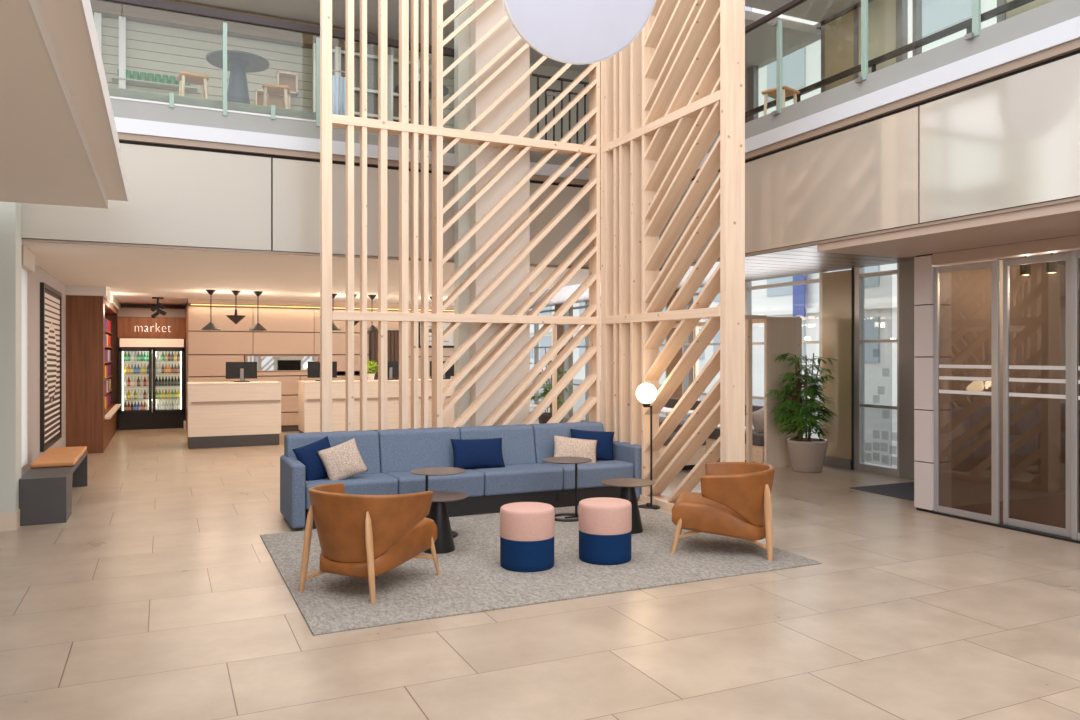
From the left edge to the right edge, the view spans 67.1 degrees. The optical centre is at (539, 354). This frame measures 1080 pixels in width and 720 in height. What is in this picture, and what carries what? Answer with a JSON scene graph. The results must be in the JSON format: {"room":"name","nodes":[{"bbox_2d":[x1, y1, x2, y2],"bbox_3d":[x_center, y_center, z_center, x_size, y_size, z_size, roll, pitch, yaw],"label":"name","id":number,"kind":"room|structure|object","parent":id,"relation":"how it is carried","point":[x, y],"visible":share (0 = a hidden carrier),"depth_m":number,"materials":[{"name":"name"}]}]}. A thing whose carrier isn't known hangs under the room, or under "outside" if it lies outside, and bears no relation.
{"room":"lobby","nodes":[
{"label":"lobby","id":0,"kind":"room"},
{"bbox_2d":[0,202,21,513],"bbox_3d":[-5.026,-2.480,7.506,0.380,7.840,0.345,0,0,-25],"label":"wall pillar","id":1,"kind":"structure","parent":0,"point":[10,212],"depth_m":7.41,"materials":[{"name":"grey paint"}]},
{"bbox_2d":[0,509,19,530],"bbox_3d":[-5.019,1.520,7.504,0.390,0.160,0.355,0,0,-25],"label":"baseboard","id":2,"kind":"structure","parent":1,"relation":"attached to","point":[8,521],"depth_m":7.41,"materials":[{"name":"wood"}]},
{"bbox_2d":[22,264,65,474],"bbox_3d":[-6.401,0.250,10.313,0.140,2.700,5.905,0,0,-25],"label":"wall","id":3,"kind":"structure","parent":0,"point":[34,279],"depth_m":9.93,"materials":[{"name":"grey paint"}]},
{"bbox_2d":[22,245,34,468],"bbox_3d":[-5.415,0.047,8.513,0.140,2.293,0.800,0,0,-25],"label":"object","id":4,"kind":"object","parent":3,"relation":"attached to","point":[28,257],"visible":0.52,"depth_m":8.65,"materials":[{"name":"beige paint"}]},
{"bbox_2d":[40,282,61,451],"bbox_3d":[-6.707,0.160,11.194,0.045,2.140,1.990,0,0,-25],"label":"wall picture","id":5,"kind":"object","parent":3,"relation":"attached to","point":[50,298],"visible":1,"depth_m":11.02,"materials":[{"name":"grey"}]},
{"bbox_2d":[0,0,127,208],"bbox_3d":[-4.309,-1.442,-0.561,7.708,0.235,14.200,0,0,-25],"label":"ceiling","id":6,"kind":"structure","parent":0,"point":[59,141],"depth_m":4.56,"materials":[{"name":"white paint"}]},
{"bbox_2d":[121,300,187,429],"bbox_3d":[-8.148,0.250,17.138,1.600,2.700,2.350,0,0,-25],"label":"wall","id":7,"kind":"structure","parent":0,"point":[122,305],"depth_m":17.89,"materials":[{"name":"brown wood"}]},
{"bbox_2d":[117,317,184,337],"bbox_3d":[-8.459,-0.578,17.774,1.320,0.445,0.594,0,0,-25],"label":"sign","id":8,"kind":"object","parent":7,"relation":"attached to","point":[127,327],"visible":1,"depth_m":17.50,"materials":[{"name":"brown wood"}]},
{"bbox_2d":[117,308,185,317],"bbox_3d":[-8.483,-0.905,17.826,1.330,0.190,0.480,0,0,-25],"label":"wall","id":9,"kind":"structure","parent":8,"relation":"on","point":[123,312],"depth_m":17.56,"materials":[{"name":"grey paint"}]},
{"bbox_2d":[22,98,600,269],"bbox_3d":[-1.776,-1.810,9.249,7.057,1.460,0.160,0,0,-25],"label":"wall","id":10,"kind":"structure","parent":0,"point":[198,179],"depth_m":8.59,"materials":[{"name":"beige paint"}]},
{"bbox_2d":[100,0,453,126],"bbox_3d":[-2.883,-3.040,8.715,4.485,1.100,0.090,0,0,-25],"label":"balustrade","id":11,"kind":"object","parent":10,"relation":"on","point":[162,5],"visible":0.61,"depth_m":8.58,"materials":[{"name":"grey"}]},
{"bbox_2d":[108,87,600,154],"bbox_3d":[-1.294,-1.950,11.312,10.350,1.460,3.179,0,0,-25],"label":"trim","id":12,"kind":"structure","parent":10,"relation":"attached to","point":[116,92],"depth_m":8.55,"materials":[{"name":"white paint"}]},
{"bbox_2d":[177,71,209,98],"bbox_3d":[-3.846,-2.881,9.041,0.300,0.401,0.280,0,0,-31],"label":"stool","id":13,"kind":"object","parent":12,"relation":"on","point":[183,77],"visible":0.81,"depth_m":8.99,"materials":[{"name":"beige wood"}]},
{"bbox_2d":[206,50,269,103],"bbox_3d":[-3.366,-2.981,9.086,0.670,0.600,0.670,0,0,-25],"label":"pedestal table","id":14,"kind":"object","parent":12,"relation":"on","point":[239,63],"visible":0.8,"depth_m":9.00,"materials":[{"name":"grey stone"}]},
{"bbox_2d":[262,84,289,108],"bbox_3d":[-3.100,-2.905,9.584,0.300,0.451,0.280,0,0,-13],"label":"stool","id":15,"kind":"object","parent":12,"relation":"on","point":[268,89],"visible":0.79,"depth_m":9.49,"materials":[{"name":"beige wood"}]},
{"bbox_2d":[332,70,345,115],"bbox_3d":[-2.730,-3.236,10.857,0.360,1.110,0.200,0,0,-25],"label":"curtain","id":16,"kind":"object","parent":12,"relation":"on","point":[338,83],"visible":0.41,"depth_m":10.88,"materials":[{"name":"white fabric"}]},
{"bbox_2d":[313,43,419,123],"bbox_3d":[-2.488,-3.515,11.751,1.530,1.669,0.100,0,0,-25],"label":"window","id":17,"kind":"structure","parent":12,"relation":"on","point":[338,55],"depth_m":11.81,"materials":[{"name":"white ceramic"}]},
{"bbox_2d":[394,81,448,125],"bbox_3d":[-1.461,-2.981,10.067,0.670,0.600,0.670,0,0,-25],"label":"pedestal table","id":18,"kind":"object","parent":12,"relation":"on","point":[396,88],"visible":0.21,"depth_m":9.98,"materials":[{"name":"grey stone"}]},
{"bbox_2d":[22,241,600,305],"bbox_3d":[-4.602,-1.160,15.070,7.500,0.120,12.780,0,0,-25],"label":"ceiling","id":19,"kind":"structure","parent":0,"point":[133,275],"depth_m":11.21,"materials":[{"name":"white paint"}]},
{"bbox_2d":[151,297,166,317],"bbox_3d":[-7.319,-0.894,15.639,0.280,0.412,0.130,0,0,-25],"label":"track spotlight","id":20,"kind":"object","parent":19,"relation":"attached to","point":[156,307],"visible":1,"depth_m":15.63,"materials":[{"name":"black metal"}]},
{"bbox_2d":[201,290,219,329],"bbox_3d":[-5.622,-0.760,13.926,0.310,0.680,0.310,0,0,-25],"label":"pendant lamp","id":21,"kind":"object","parent":19,"relation":"hanging from","point":[210,326],"visible":1,"depth_m":13.88,"materials":[{"name":"black metal"}]},
{"bbox_2d":[226,291,245,323],"bbox_3d":[-5.257,-0.810,14.095,0.320,0.580,0.320,0,0,-25],"label":"pendant lamp","id":22,"kind":"object","parent":19,"relation":"hanging from","point":[235,318],"visible":1,"depth_m":14.04,"materials":[{"name":"black metal"}]},
{"bbox_2d":[249,291,266,330],"bbox_3d":[-4.930,-0.760,14.247,0.310,0.680,0.310,0,0,-25],"label":"pendant lamp","id":23,"kind":"object","parent":19,"relation":"hanging from","point":[257,327],"visible":1,"depth_m":14.22,"materials":[{"name":"black metal"}]},
{"bbox_2d":[367,295,377,331],"bbox_3d":[-3.110,-0.760,15.088,0.310,0.680,0.310,0,0,-25],"label":"pendant lamp","id":24,"kind":"object","parent":19,"relation":"hanging from","point":[371,328],"visible":0.85,"depth_m":15.02,"materials":[{"name":"black metal"}]},
{"bbox_2d":[188,298,453,431],"bbox_3d":[-4.326,0.250,17.391,5.850,2.700,0.400,0,0,-25],"label":"wall","id":25,"kind":"structure","parent":0,"point":[293,327],"depth_m":16.82,"materials":[{"name":"brown wood"}]},
{"bbox_2d":[245,355,319,371],"bbox_3d":[-5.325,0.185,16.907,1.490,0.330,0.040,0,0,-25],"label":"wall mirror","id":26,"kind":"object","parent":25,"relation":"attached to","point":[265,363],"visible":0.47,"depth_m":16.90,"materials":[{"name":"grey mirror"}]},
{"bbox_2d":[191,304,453,310],"bbox_3d":[-4.340,-0.993,17.362,5.700,0.015,0.040,0,0,-25],"label":"light","id":27,"kind":"object","parent":25,"relation":"on","point":[215,306],"depth_m":16.90,"materials":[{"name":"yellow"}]},
{"bbox_2d":[369,330,398,379],"bbox_3d":[-3.347,0.535,17.788,0.760,2.130,0.060,0,0,-25],"label":"door","id":28,"kind":"structure","parent":25,"relation":"in","point":[392,335],"depth_m":17.79,"materials":[{"name":"brown wood"}]},
{"bbox_2d":[418,322,453,347],"bbox_3d":[-2.305,-0.465,18.273,0.880,0.630,0.045,0,0,-25],"label":"framed board","id":29,"kind":"object","parent":25,"relation":"attached to","point":[449,342],"visible":0.2,"depth_m":18.33,"materials":[{"name":"white"}]},
{"bbox_2d":[93,15,600,146],"bbox_3d":[-1.825,-4.590,12.460,10.350,3.820,0.150,0,0,-25],"label":"wall","id":30,"kind":"structure","parent":0,"point":[447,61],"depth_m":13.30,"materials":[{"name":"beige paint"}]},
{"bbox_2d":[94,12,125,88],"bbox_3d":[-5.790,-3.590,10.444,0.860,1.820,0.100,0,0,-25],"label":"door","id":31,"kind":"structure","parent":30,"relation":"in","point":[97,16],"depth_m":10.56,"materials":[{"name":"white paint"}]},
{"bbox_2d":[90,0,370,53],"bbox_3d":[-4.420,-4.530,11.045,4.250,0.300,0.160,0,0,-25],"label":"trim","id":32,"kind":"structure","parent":30,"relation":"attached to","point":[107,9],"depth_m":10.98,"materials":[{"name":"white paint"}]},
{"bbox_2d":[93,16,453,128],"bbox_3d":[-3.780,-3.536,11.446,5.650,1.672,0.020,0,0,-25],"label":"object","id":33,"kind":"structure","parent":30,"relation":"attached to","point":[162,48],"depth_m":11.03,"materials":[{"name":"beige"}]},
{"bbox_2d":[112,77,197,90],"bbox_3d":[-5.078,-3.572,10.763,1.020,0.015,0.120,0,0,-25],"label":"bench","id":34,"kind":"object","parent":33,"relation":"attached to","point":[113,78],"visible":1,"depth_m":10.73,"materials":[{"name":"beige"}]},
{"bbox_2d":[255,89,289,108],"bbox_3d":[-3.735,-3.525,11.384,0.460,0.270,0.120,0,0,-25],"label":"chair","id":35,"kind":"object","parent":33,"relation":"attached to","point":[278,101],"visible":0.43,"depth_m":11.42,"materials":[{"name":"brown wood"}]},
{"bbox_2d":[277,71,297,95],"bbox_3d":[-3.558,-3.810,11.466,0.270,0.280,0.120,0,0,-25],"label":"chair","id":36,"kind":"object","parent":33,"relation":"attached to","point":[283,78],"visible":0.76,"depth_m":11.49,"materials":[{"name":"brown wood"}]},
{"bbox_2d":[454,0,469,426],"bbox_3d":[-0.911,-2.375,9.521,0.142,7.950,0.148,0,0,-25],"label":"wall","id":37,"kind":"structure","parent":0,"point":[461,40],"depth_m":9.46,"materials":[{"name":"white paint"}]},
{"bbox_2d":[176,0,820,74],"bbox_3d":[-1.127,-4.760,11.130,10.500,0.120,2.850,0,0,-25],"label":"ceiling","id":38,"kind":"structure","parent":0,"point":[761,42],"depth_m":11.59,"materials":[{"name":"white paint"}]},
{"bbox_2d":[470,0,529,425],"bbox_3d":[-0.520,-2.375,9.653,0.675,7.950,0.440,0,0,-25],"label":"wall column","id":39,"kind":"structure","parent":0,"point":[505,34],"depth_m":9.44,"materials":[{"name":"white paint"}]},
{"bbox_2d":[0,419,1079,719],"bbox_3d":[-2.720,1.694,7.666,17.500,0.212,27.800,0,0,-25],"label":"floor","id":40,"kind":"structure","parent":0,"point":[160,595],"depth_m":4.76,"materials":[{"name":"tile"}]},
{"bbox_2d":[19,450,87,525],"bbox_3d":[-5.197,1.383,8.768,0.400,0.435,2.420,0,0,-25],"label":"bench","id":41,"kind":"object","parent":40,"relation":"on","point":[45,493],"visible":0.81,"depth_m":7.72,"materials":[{"name":"grey laminate"}]},
{"bbox_2d":[30,446,86,467],"bbox_3d":[-5.367,1.139,9.130,0.395,0.048,1.580,0,0,-25],"label":"pad","id":42,"kind":"object","parent":41,"relation":"on","point":[56,456],"visible":1,"depth_m":8.82,"materials":[{"name":"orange leather"}]},
{"bbox_2d":[66,286,120,453],"bbox_3d":[-8.344,0.250,15.405,0.610,2.700,5.030,0,0,-25],"label":"tall cabinet","id":43,"kind":"object","parent":40,"relation":"on","point":[89,424],"depth_m":13.17,"materials":[{"name":"brown wood"}]},
{"bbox_2d":[118,338,184,429],"bbox_3d":[-8.432,0.625,17.728,1.300,1.950,0.700,0,0,-25],"label":"fridge","id":44,"kind":"object","parent":40,"relation":"on","point":[152,418],"visible":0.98,"depth_m":17.50,"materials":[{"name":"black metal"}]},
{"bbox_2d":[123,373,179,374],"bbox_3d":[-8.440,0.423,17.746,1.176,0.030,0.500,0,0,-25],"label":"shelf","id":45,"kind":"object","parent":44,"relation":"attached to","point":[123,373],"depth_m":17.60,"materials":[{"name":"metal"}]},
{"bbox_2d":[123,386,179,387],"bbox_3d":[-8.440,0.693,17.746,1.176,0.030,0.500,0,0,-25],"label":"shelf","id":46,"kind":"object","parent":44,"relation":"attached to","point":[123,386],"depth_m":17.48,"materials":[{"name":"metal"}]},
{"bbox_2d":[123,398,179,400],"bbox_3d":[-8.440,0.973,17.746,1.176,0.030,0.500,0,0,-25],"label":"shelf","id":47,"kind":"object","parent":44,"relation":"attached to","point":[146,399],"depth_m":17.51,"materials":[{"name":"metal"}]},
{"bbox_2d":[187,381,280,448],"bbox_3d":[-5.415,1.045,14.429,1.515,1.110,0.762,0,0,-25],"label":"reception desk","id":48,"kind":"object","parent":40,"relation":"on","point":[219,414],"visible":1,"depth_m":14.10,"materials":[{"name":"brown wood"}]},
{"bbox_2d":[187,381,280,384],"bbox_3d":[-5.416,0.502,14.430,1.515,0.025,0.760,0,0,-25],"label":"countertop","id":49,"kind":"structure","parent":48,"relation":"on","point":[251,382],"depth_m":14.26,"materials":[{"name":"brown wood"}]},
{"bbox_2d":[226,362,256,381],"bbox_3d":[-5.308,0.310,14.502,0.530,0.360,0.180,0,0,-29],"label":"monitor","id":50,"kind":"object","parent":48,"relation":"on","point":[234,370],"visible":0.98,"depth_m":14.48,"materials":[{"name":"black plastic"}]},
{"bbox_2d":[298,380,398,432],"bbox_3d":[-3.557,1.045,15.288,1.780,1.110,0.762,0,0,-25],"label":"reception desk","id":51,"kind":"object","parent":40,"relation":"on","point":[308,391],"visible":0.63,"depth_m":14.91,"materials":[{"name":"brown wood"}]},
{"bbox_2d":[307,361,336,380],"bbox_3d":[-4.029,0.310,15.093,0.530,0.360,0.180,0,0,-22],"label":"monitor","id":52,"kind":"object","parent":51,"relation":"on","point":[313,368],"visible":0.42,"depth_m":15.05,"materials":[{"name":"black plastic"}]},
{"bbox_2d":[298,380,398,382],"bbox_3d":[-3.558,0.502,15.289,1.780,0.025,0.760,0,0,-25],"label":"countertop","id":53,"kind":"structure","parent":51,"relation":"on","point":[313,381],"depth_m":14.96,"materials":[{"name":"brown wood"}]},
{"bbox_2d":[367,360,377,380],"bbox_3d":[-3.171,0.297,15.341,0.318,0.385,0.321,0,0,12],"label":"plant","id":54,"kind":"object","parent":51,"relation":"on","point":[370,376],"visible":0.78,"depth_m":15.28,"materials":[{"name":"green plant"}]},
{"bbox_2d":[377,361,398,379],"bbox_3d":[-2.889,0.310,15.731,0.530,0.360,0.180,0,0,-35],"label":"monitor","id":55,"kind":"object","parent":51,"relation":"on","point":[392,366],"visible":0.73,"depth_m":15.75,"materials":[{"name":"black plastic"}]},
{"bbox_2d":[398,379,453,428],"bbox_3d":[-2.005,1.045,16.006,1.400,1.110,0.762,0,0,-25],"label":"reception desk","id":56,"kind":"object","parent":40,"relation":"on","point":[448,418],"visible":0.08,"depth_m":15.59,"materials":[{"name":"brown wood"}]},
{"bbox_2d":[398,379,450,381],"bbox_3d":[-2.006,0.502,16.007,1.400,0.025,0.760,0,0,-25],"label":"countertop","id":57,"kind":"structure","parent":56,"relation":"on","point":[419,380],"depth_m":15.70,"materials":[{"name":"brown wood"}]},
{"bbox_2d":[430,361,453,378],"bbox_3d":[-1.906,0.310,16.075,0.530,0.360,0.180,0,0,-17],"label":"monitor","id":58,"kind":"object","parent":56,"relation":"on","point":[450,372],"visible":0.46,"depth_m":16.09,"materials":[{"name":"black plastic"}]},
{"bbox_2d":[280,422,641,528],"bbox_3d":[-0.717,1.192,8.499,3.735,0.815,0.850,0,0,-25],"label":"sofa","id":59,"kind":"object","parent":40,"relation":"on","point":[389,457],"visible":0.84,"depth_m":8.35,"materials":[{"name":"blue fabric"}]},
{"bbox_2d":[292,436,330,480],"bbox_3d":[-2.130,1.020,7.808,0.482,0.447,0.178,0,0,-45],"label":"cushion","id":60,"kind":"object","parent":59,"relation":"on","point":[307,455],"visible":0.7,"depth_m":7.71,"materials":[{"name":"blue fabric"}]},
{"bbox_2d":[317,438,367,480],"bbox_3d":[-1.884,1.020,7.789,0.449,0.420,0.200,0,0,-32],"label":"cushion","id":61,"kind":"object","parent":59,"relation":"on","point":[342,461],"visible":0.98,"depth_m":7.74,"materials":[{"name":"beige fabric"}]},
{"bbox_2d":[450,438,504,468],"bbox_3d":[-0.649,1.040,8.548,0.580,0.320,0.180,0,0,-22],"label":"cushion","id":62,"kind":"object","parent":59,"relation":"on","point":[468,453],"visible":0.99,"depth_m":8.49,"materials":[{"name":"blue fabric"}]},
{"bbox_2d":[556,493,567,500],"bbox_3d":[0.232,1.495,8.537,0.130,0.070,0.012,0,0,-25],"label":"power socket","id":63,"kind":"object","parent":59,"relation":"attached to","point":[559,496],"depth_m":8.53,"materials":[{"name":"black plastic"}]},
{"bbox_2d":[553,435,596,462],"bbox_3d":[0.387,1.055,8.929,0.555,0.352,0.154,0,0,-17],"label":"cushion","id":64,"kind":"object","parent":59,"relation":"on","point":[563,446],"visible":0.74,"depth_m":8.89,"materials":[{"name":"beige fabric"}]},
{"bbox_2d":[570,429,613,460],"bbox_3d":[0.587,1.020,9.164,0.535,0.374,0.167,0,0,-7],"label":"cushion","id":65,"kind":"object","parent":59,"relation":"on","point":[604,448],"visible":0.64,"depth_m":9.14,"materials":[{"name":"blue fabric"}]},
{"bbox_2d":[320,0,744,510],"bbox_3d":[-0.198,-1.515,8.051,3.456,6.229,2.579,0,0,-25],"label":"screen","id":66,"kind":"object","parent":40,"relation":"on","point":[666,97],"visible":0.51,"depth_m":8.73,"materials":[{"name":"brown wood"}]},
{"bbox_2d":[260,505,820,634],"bbox_3d":[-0.159,1.594,6.708,3.795,0.012,2.810,0,0,-25],"label":"rug","id":67,"kind":"object","parent":40,"relation":"on","point":[472,579],"visible":0.74,"depth_m":5.88,"materials":[{"name":"grey carpet"}]},
{"bbox_2d":[299,483,440,603],"bbox_3d":[-1.172,1.246,5.661,0.845,0.683,0.808,0,0,27],"label":"armchair","id":68,"kind":"object","parent":67,"relation":"on","point":[360,536],"visible":1,"depth_m":5.35,"materials":[{"name":"leather"}]},
{"bbox_2d":[410,467,465,537],"bbox_3d":[-0.892,1.304,7.146,0.490,0.569,0.490,0,0,-16],"label":"side table","id":69,"kind":"object","parent":67,"relation":"on","point":[429,471],"visible":0.55,"depth_m":7.11,"materials":[{"name":"wood"}]},
{"bbox_2d":[418,491,467,553],"bbox_3d":[-0.828,1.368,6.625,0.490,0.440,0.490,0,0,-25],"label":"side table","id":70,"kind":"object","parent":67,"relation":"on","point":[444,543],"visible":0.65,"depth_m":6.55,"materials":[{"name":"brown metal"}]},
{"bbox_2d":[500,502,554,571],"bbox_3d":[-0.095,1.361,6.137,0.412,0.455,0.412,0,0,-25],"label":"pouf","id":71,"kind":"object","parent":67,"relation":"on","point":[527,529],"visible":1,"depth_m":5.96,"materials":[{"name":"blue fabric"}]},
{"bbox_2d":[542,457,591,521],"bbox_3d":[0.263,1.304,7.900,0.490,0.569,0.490,0,0,-25],"label":"side table","id":72,"kind":"object","parent":67,"relation":"on","point":[560,460],"visible":0.8,"depth_m":7.93,"materials":[{"name":"wood"}]},
{"bbox_2d":[579,497,631,564],"bbox_3d":[0.506,1.361,6.338,0.412,0.455,0.412,0,0,-25],"label":"pouf","id":73,"kind":"object","parent":67,"relation":"on","point":[605,523],"visible":1,"depth_m":6.17,"materials":[{"name":"blue fabric"}]},
{"bbox_2d":[601,478,654,533],"bbox_3d":[0.791,1.368,7.340,0.490,0.440,0.490,0,0,-25],"label":"side table","id":74,"kind":"object","parent":67,"relation":"on","point":[627,492],"visible":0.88,"depth_m":7.27,"materials":[{"name":"brown metal"}]},
{"bbox_2d":[671,462,774,560],"bbox_3d":[1.502,1.246,6.667,0.808,0.683,0.845,0,0,14],"label":"armchair","id":75,"kind":"object","parent":67,"relation":"on","point":[734,499],"visible":1,"depth_m":6.38,"materials":[{"name":"leather"}]},
{"bbox_2d":[530,348,570,423],"bbox_3d":[0.201,0.732,16.183,0.991,1.737,0.930,0,0,23],"label":"potted palm","id":76,"kind":"object","parent":40,"relation":"on","point":[545,417],"visible":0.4,"depth_m":16.06,"materials":[{"name":"green plant"}]},
{"bbox_2d":[538,412,564,423],"bbox_3d":[0.224,1.385,16.190,0.550,0.430,0.550,0,0,-25],"label":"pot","id":77,"kind":"object","parent":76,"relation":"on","point":[545,417],"depth_m":16.00,"materials":[{"name":"grey ceramic"}]},
{"bbox_2d":[636,383,659,509],"bbox_3d":[1.126,0.949,8.498,0.256,1.303,0.236,0,0,-25],"label":"floor lamp","id":78,"kind":"object","parent":40,"relation":"on","point":[646,393],"visible":1,"depth_m":8.45,"materials":[{"name":"black metal"}]},
{"bbox_2d":[600,421,705,469],"bbox_3d":[1.454,1.370,12.517,0.550,0.460,2.900,0,0,-25],"label":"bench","id":79,"kind":"object","parent":40,"relation":"on","point":[700,452],"visible":0.09,"depth_m":11.28,"materials":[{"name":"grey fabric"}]},
{"bbox_2d":[552,315,801,467],"bbox_3d":[2.002,0.525,13.095,2.100,2.150,3.960,0,0,-25],"label":"wall","id":80,"kind":"structure","parent":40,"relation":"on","point":[782,335],"depth_m":11.56,"materials":[{"name":"brown wood"}]},
{"bbox_2d":[752,407,763,432],"bbox_3d":[3.225,0.970,11.916,0.425,0.398,0.169,0,0,-35],"label":"cushion","id":81,"kind":"object","parent":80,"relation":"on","point":[757,416],"visible":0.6,"depth_m":11.82,"materials":[{"name":"grey fabric"}]},
{"bbox_2d":[764,353,839,472],"bbox_3d":[3.697,0.793,11.212,1.134,1.615,1.085,0,0,-25],"label":"potted palm","id":82,"kind":"object","parent":40,"relation":"on","point":[807,455],"visible":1,"depth_m":11.04,"materials":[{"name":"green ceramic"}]},
{"bbox_2d":[850,482,913,500],"bbox_3d":[4.393,1.594,9.486,1.060,0.012,1.030,0,0,-25],"label":"door mat","id":83,"kind":"object","parent":40,"relation":"on","point":[905,490],"visible":0.49,"depth_m":9.59,"materials":[{"name":"carpet"}]},
{"bbox_2d":[932,511,1079,543],"bbox_3d":[4.780,1.590,6.613,0.170,0.020,3.590,0,0,-25],"label":"door track","id":84,"kind":"object","parent":40,"relation":"on","point":[1001,524],"visible":0.6,"depth_m":7.40,"materials":[{"name":"black metal"}]},
{"bbox_2d":[934,260,999,523],"bbox_3d":[4.128,0.350,7.909,0.035,2.460,0.690,0,0,-25],"label":"door","id":85,"kind":"structure","parent":84,"relation":"on","point":[994,518],"depth_m":7.76,"materials":[{"name":"silver metal"}]},
{"bbox_2d":[1003,252,1070,537],"bbox_3d":[4.461,0.350,7.308,0.035,2.460,0.640,0,0,-25],"label":"door","id":86,"kind":"structure","parent":84,"relation":"on","point":[1007,520],"depth_m":7.44,"materials":[{"name":"silver metal"}]},
{"bbox_2d":[1071,251,1079,540],"bbox_3d":[4.794,0.350,6.471,0.035,2.460,1.120,0,0,-25],"label":"door","id":87,"kind":"structure","parent":84,"relation":"on","point":[1075,255],"depth_m":6.94,"materials":[{"name":"silver metal"}]},
{"bbox_2d":[530,260,915,479],"bbox_3d":[2.093,0.200,16.448,0.290,2.800,15.900,0,0,-25],"label":"wall","id":88,"kind":"structure","parent":0,"point":[841,293],"depth_m":11.38,"materials":[{"name":"silver metal"}]},
{"bbox_2d":[530,245,915,308],"bbox_3d":[0.733,-1.215,15.863,2.850,0.030,15.880,0,0,-25],"label":"ceiling","id":89,"kind":"structure","parent":0,"point":[805,260],"depth_m":10.87,"materials":[{"name":"silver metal"}]},
{"bbox_2d":[745,0,860,22],"bbox_3d":[5.933,-4.900,4.562,2.900,0.100,14.900,0,0,-25],"label":"ceiling","id":90,"kind":"structure","parent":0,"point":[818,11],"depth_m":11.39,"materials":[{"name":"white paint"}]},
{"bbox_2d":[786,438,827,472],"bbox_3d":[3.669,1.385,11.195,0.550,0.430,0.550,0,0,-25],"label":"pot","id":91,"kind":"object","parent":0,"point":[807,455],"depth_m":11.00,"materials":[{"name":"beige ceramic"}]},
{"bbox_2d":[659,0,1079,271],"bbox_3d":[4.608,-1.810,3.949,0.160,1.460,14.900,0,0,-25],"label":"wall","id":92,"kind":"structure","parent":0,"point":[988,123],"depth_m":6.78,"materials":[{"name":"beige paint"}]},
{"bbox_2d":[745,0,980,115],"bbox_3d":[3.999,-3.045,5.183,0.090,1.110,12.050,0,0,-25],"label":"balustrade","id":93,"kind":"object","parent":92,"relation":"on","point":[976,4],"visible":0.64,"depth_m":7.46,"materials":[{"name":"grey metal"}]},
{"bbox_2d":[718,0,1053,133],"bbox_3d":[6.640,-3.690,6.487,0.100,2.320,17.800,0,0,-25],"label":"wall","id":94,"kind":"structure","parent":0,"point":[887,19],"depth_m":11.22,"materials":[{"name":"beige paint"}]},
{"bbox_2d":[532,74,588,143],"bbox_3d":[0.276,-3.083,10.694,0.820,1.085,0.040,0,0,-25],"label":"railing","id":95,"kind":"object","parent":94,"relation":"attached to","point":[554,94],"visible":0.56,"depth_m":10.69,"materials":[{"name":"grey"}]},
{"bbox_2d":[914,254,950,512],"bbox_3d":[4.028,0.290,8.358,0.290,2.620,0.210,0,0,-25],"label":"wall","id":96,"kind":"structure","parent":0,"point":[923,267],"depth_m":8.29,"materials":[{"name":"beige"}]},
{"bbox_2d":[934,253,1079,506],"bbox_3d":[6.603,0.250,5.864,2.290,2.700,7.100,0,0,-25],"label":"wall","id":97,"kind":"structure","parent":0,"point":[1037,299],"depth_m":8.90,"materials":[{"name":"beige"}]},
{"bbox_2d":[817,200,1079,265],"bbox_3d":[6.935,-1.115,3.384,3.770,0.430,11.920,0,0,-25],"label":"soffit","id":98,"kind":"object","parent":97,"relation":"attached to","point":[1063,219],"depth_m":7.10,"materials":[{"name":"beige paint"}]},
{"bbox_2d":[935,234,1079,264],"bbox_3d":[6.340,-1.055,6.183,2.300,0.070,5.900,0,0,-25],"label":"ceiling","id":99,"kind":"structure","parent":0,"point":[1064,261],"depth_m":8.40,"materials":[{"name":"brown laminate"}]},
{"bbox_2d":[1020,256,1030,275],"bbox_3d":[4.899,-0.910,8.227,0.100,0.220,0.100,0,0,-25],"label":"ceiling spotlight","id":100,"kind":"object","parent":99,"relation":"hanging from","point":[1025,270],"visible":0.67,"depth_m":8.19,"materials":[{"name":"black metal"}]},
{"bbox_2d":[1046,253,1057,272],"bbox_3d":[5.012,-0.910,7.982,0.100,0.220,0.100,0,0,-25],"label":"ceiling spotlight","id":101,"kind":"object","parent":99,"relation":"hanging from","point":[1051,267],"visible":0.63,"depth_m":7.95,"materials":[{"name":"black metal"}]},
{"bbox_3d":[-0.330,-6.425,1.665,10.800,0.150,14.900,0,0,-25],"label":"ceiling","id":102,"kind":"structure","parent":0,"visible":0},
{"bbox_2d":[502,0,655,64],"bbox_3d":[0.325,-4.337,6.410,1.337,3.956,0.598,0,0,-25],"label":"lamp","id":103,"kind":"object","parent":102,"relation":"hanging from","point":[577,32],"visible":1,"depth_m":6.53,"materials":[{"name":"white fabric"}]},
{"bbox_3d":[5.944,-1.940,4.623,2.829,1.180,15.000,0,0,-25],"label":"trim","id":104,"kind":"structure","parent":0,"visible":0},
{"bbox_2d":[761,85,799,115],"bbox_3d":[2.768,-2.781,9.379,0.330,0.501,0.308,0,0,-42],"label":"stool","id":105,"kind":"object","parent":104,"relation":"on","point":[787,91],"visible":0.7,"depth_m":9.36,"materials":[{"name":"beige wood"}]},
{"bbox_2d":[745,0,1034,122],"bbox_3d":[4.944,-3.208,9.559,0.060,1.355,8.000,0,0,-25],"label":"guard rail","id":106,"kind":"object","parent":104,"relation":"on","point":[967,24],"visible":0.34,"depth_m":10.27,"materials":[{"name":"black metal"}]},
{"label":"outside","id":107,"kind":"structure","parent":0,"visible":0},
{"bbox_2d":[530,378,896,467],"bbox_3d":[20.794,1.835,37.164,51.050,0.230,90.000,0,0,-25],"label":"floor","id":108,"kind":"structure","parent":107,"point":[881,450],"depth_m":18.44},
{"bbox_2d":[530,6,813,383],"bbox_3d":[6.197,-8.340,52.999,4.250,20.120,29.000,0,0,-25],"label":"building","id":109,"kind":"structure","parent":108,"relation":"on","point":[546,341],"depth_m":55.78,"materials":[{"name":"white"}]},
{"bbox_2d":[700,0,996,405],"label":"window","id":110,"kind":"structure","parent":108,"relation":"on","point":[801,68],"depth_m":30.05,"materials":[{"name":"white"}]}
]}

